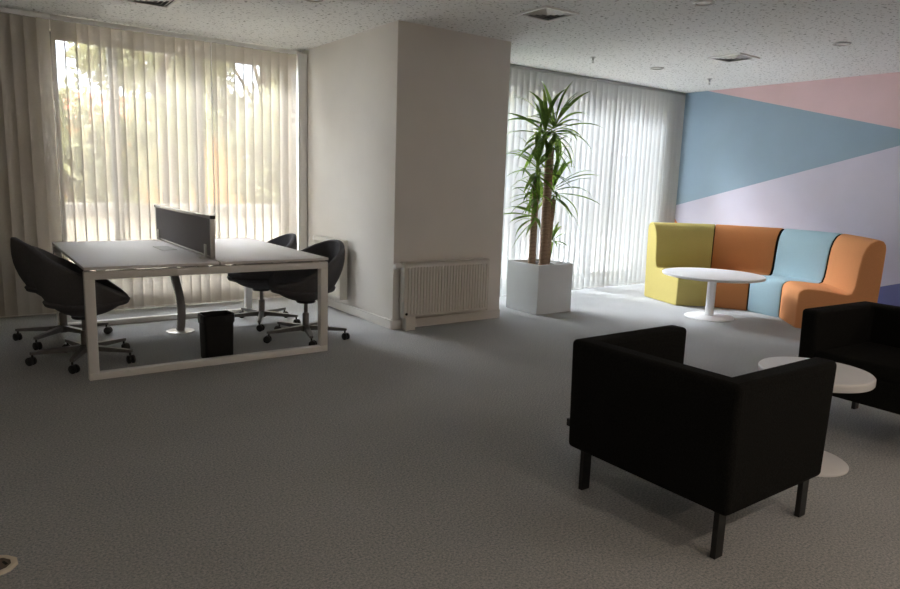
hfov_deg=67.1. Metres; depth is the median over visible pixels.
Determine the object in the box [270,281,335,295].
seat cushion
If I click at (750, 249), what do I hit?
seat
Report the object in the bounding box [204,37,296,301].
window
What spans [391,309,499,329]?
baseboard
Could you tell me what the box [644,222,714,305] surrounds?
seat
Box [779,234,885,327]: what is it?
seat
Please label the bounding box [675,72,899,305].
wall
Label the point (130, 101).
window
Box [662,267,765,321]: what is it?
pedestal table
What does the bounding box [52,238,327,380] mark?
desk
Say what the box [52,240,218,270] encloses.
countertop
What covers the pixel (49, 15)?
wall
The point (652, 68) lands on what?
recessed light
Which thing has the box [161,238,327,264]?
countertop
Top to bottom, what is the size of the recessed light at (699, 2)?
0.011 m
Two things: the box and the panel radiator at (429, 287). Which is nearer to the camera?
the box
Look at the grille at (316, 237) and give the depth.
7.01 m
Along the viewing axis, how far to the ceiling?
5.92 m
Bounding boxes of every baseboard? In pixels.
[316,298,391,328]
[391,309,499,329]
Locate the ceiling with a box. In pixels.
[0,0,899,92]
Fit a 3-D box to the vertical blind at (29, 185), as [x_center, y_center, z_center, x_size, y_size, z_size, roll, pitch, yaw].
[-5.117,-1.001,5.005,3.886,2.652,0.055,-5,12,-35]
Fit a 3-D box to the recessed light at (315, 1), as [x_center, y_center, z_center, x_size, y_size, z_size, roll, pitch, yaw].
[-1.041,-2.248,5.167,0.150,0.011,0.150,-5,12,-35]
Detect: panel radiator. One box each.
[312,235,347,304]
[393,258,489,330]
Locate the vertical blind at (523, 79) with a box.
[500,64,597,295]
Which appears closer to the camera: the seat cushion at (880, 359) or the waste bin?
the seat cushion at (880, 359)
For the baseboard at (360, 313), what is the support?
attached to the wall pillar
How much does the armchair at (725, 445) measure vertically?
0.690 m
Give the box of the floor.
[0,283,899,588]
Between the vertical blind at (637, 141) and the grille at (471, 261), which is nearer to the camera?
the grille at (471, 261)
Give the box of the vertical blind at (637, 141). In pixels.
[584,78,685,287]
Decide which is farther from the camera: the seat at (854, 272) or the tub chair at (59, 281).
the seat at (854, 272)
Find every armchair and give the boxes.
[566,325,836,559]
[798,301,899,414]
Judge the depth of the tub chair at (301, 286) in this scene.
5.63 m
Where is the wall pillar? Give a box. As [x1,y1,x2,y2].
[302,20,510,319]
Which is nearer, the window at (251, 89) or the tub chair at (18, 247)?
the tub chair at (18, 247)
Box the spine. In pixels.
[166,267,194,333]
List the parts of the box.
lid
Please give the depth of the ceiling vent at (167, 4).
5.42 m
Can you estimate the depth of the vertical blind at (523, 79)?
8.23 m
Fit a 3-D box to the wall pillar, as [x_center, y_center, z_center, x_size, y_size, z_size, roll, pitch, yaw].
[-0.630,-1.222,7.255,1.260,2.690,2.270,-5,12,-35]
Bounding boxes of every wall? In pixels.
[3,15,301,317]
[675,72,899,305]
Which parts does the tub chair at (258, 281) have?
arm, arm, mounting plate, arm, arm, arm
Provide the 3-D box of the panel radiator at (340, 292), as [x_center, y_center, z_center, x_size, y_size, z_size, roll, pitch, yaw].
[-1.254,-0.224,7.051,0.120,0.746,0.691,-5,12,-35]
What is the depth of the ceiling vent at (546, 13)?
5.35 m
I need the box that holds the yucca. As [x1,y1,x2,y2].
[503,82,598,314]
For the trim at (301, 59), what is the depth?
7.40 m
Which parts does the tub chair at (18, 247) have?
arm, arm, arm, arm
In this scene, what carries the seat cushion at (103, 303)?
on the tub chair at (59, 281)
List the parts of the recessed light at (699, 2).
lamp glass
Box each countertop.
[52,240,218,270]
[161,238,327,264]
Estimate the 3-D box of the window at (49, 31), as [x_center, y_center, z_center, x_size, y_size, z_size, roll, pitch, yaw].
[-2.764,-1.312,6.995,2.280,2.330,0.070,-5,12,-35]
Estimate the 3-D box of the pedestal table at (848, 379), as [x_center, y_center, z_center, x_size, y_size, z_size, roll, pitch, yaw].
[1.825,0.614,3.442,0.524,0.482,0.524,-5,12,-35]
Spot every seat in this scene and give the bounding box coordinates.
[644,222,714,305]
[711,224,783,310]
[747,229,841,316]
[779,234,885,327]
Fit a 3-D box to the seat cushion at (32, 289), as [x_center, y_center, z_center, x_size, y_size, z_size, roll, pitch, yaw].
[-3.051,-0.070,5.376,0.551,0.072,0.510,-6,12,-39]
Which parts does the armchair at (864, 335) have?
leg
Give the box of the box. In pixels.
[0,555,17,575]
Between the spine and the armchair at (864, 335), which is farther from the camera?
the spine
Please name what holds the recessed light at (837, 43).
in the ceiling
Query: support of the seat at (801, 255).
on the floor
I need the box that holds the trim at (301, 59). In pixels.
[296,53,306,250]
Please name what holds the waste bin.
on the floor
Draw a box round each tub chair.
[10,237,112,349]
[25,246,135,373]
[227,233,300,331]
[263,239,349,345]
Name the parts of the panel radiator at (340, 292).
panel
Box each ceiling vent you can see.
[122,0,180,8]
[515,5,579,22]
[707,53,759,62]
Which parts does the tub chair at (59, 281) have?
arm, arm, mounting plate, arm, arm, arm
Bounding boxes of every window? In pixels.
[49,31,63,258]
[50,14,210,308]
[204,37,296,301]
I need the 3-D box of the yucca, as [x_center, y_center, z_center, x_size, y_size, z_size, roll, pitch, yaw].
[1.025,-1.042,7.266,1.195,2.436,0.984,-5,12,-35]
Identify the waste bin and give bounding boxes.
[198,310,234,357]
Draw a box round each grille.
[314,235,346,240]
[402,258,488,264]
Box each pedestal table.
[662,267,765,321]
[758,357,875,476]
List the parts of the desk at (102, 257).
frame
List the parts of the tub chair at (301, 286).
arm, arm, mounting plate, arm, arm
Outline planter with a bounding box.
[506,259,572,314]
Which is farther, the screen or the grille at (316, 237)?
the grille at (316, 237)
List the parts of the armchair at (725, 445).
leg, leg, leg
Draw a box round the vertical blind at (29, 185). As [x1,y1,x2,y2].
[0,7,62,317]
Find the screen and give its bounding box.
[153,204,214,258]
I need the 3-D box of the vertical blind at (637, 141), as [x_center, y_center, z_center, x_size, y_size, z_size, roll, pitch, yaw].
[2.522,-1.452,9.228,1.796,2.666,0.061,-5,12,-35]
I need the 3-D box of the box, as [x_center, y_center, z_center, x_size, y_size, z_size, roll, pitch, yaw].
[-1.554,0.927,2.314,0.133,0.010,0.140,8,11,34]
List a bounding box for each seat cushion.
[24,286,38,293]
[42,296,129,310]
[227,276,268,283]
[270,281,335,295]
[816,342,899,384]
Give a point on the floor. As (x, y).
(441, 456)
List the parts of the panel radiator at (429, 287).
thermostat knob, panel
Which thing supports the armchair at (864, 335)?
on the floor
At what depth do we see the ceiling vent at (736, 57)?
6.85 m
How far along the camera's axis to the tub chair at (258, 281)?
6.14 m
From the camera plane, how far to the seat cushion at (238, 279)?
5.95 m
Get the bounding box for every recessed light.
[305,0,322,2]
[650,67,663,69]
[693,0,714,5]
[832,42,850,45]

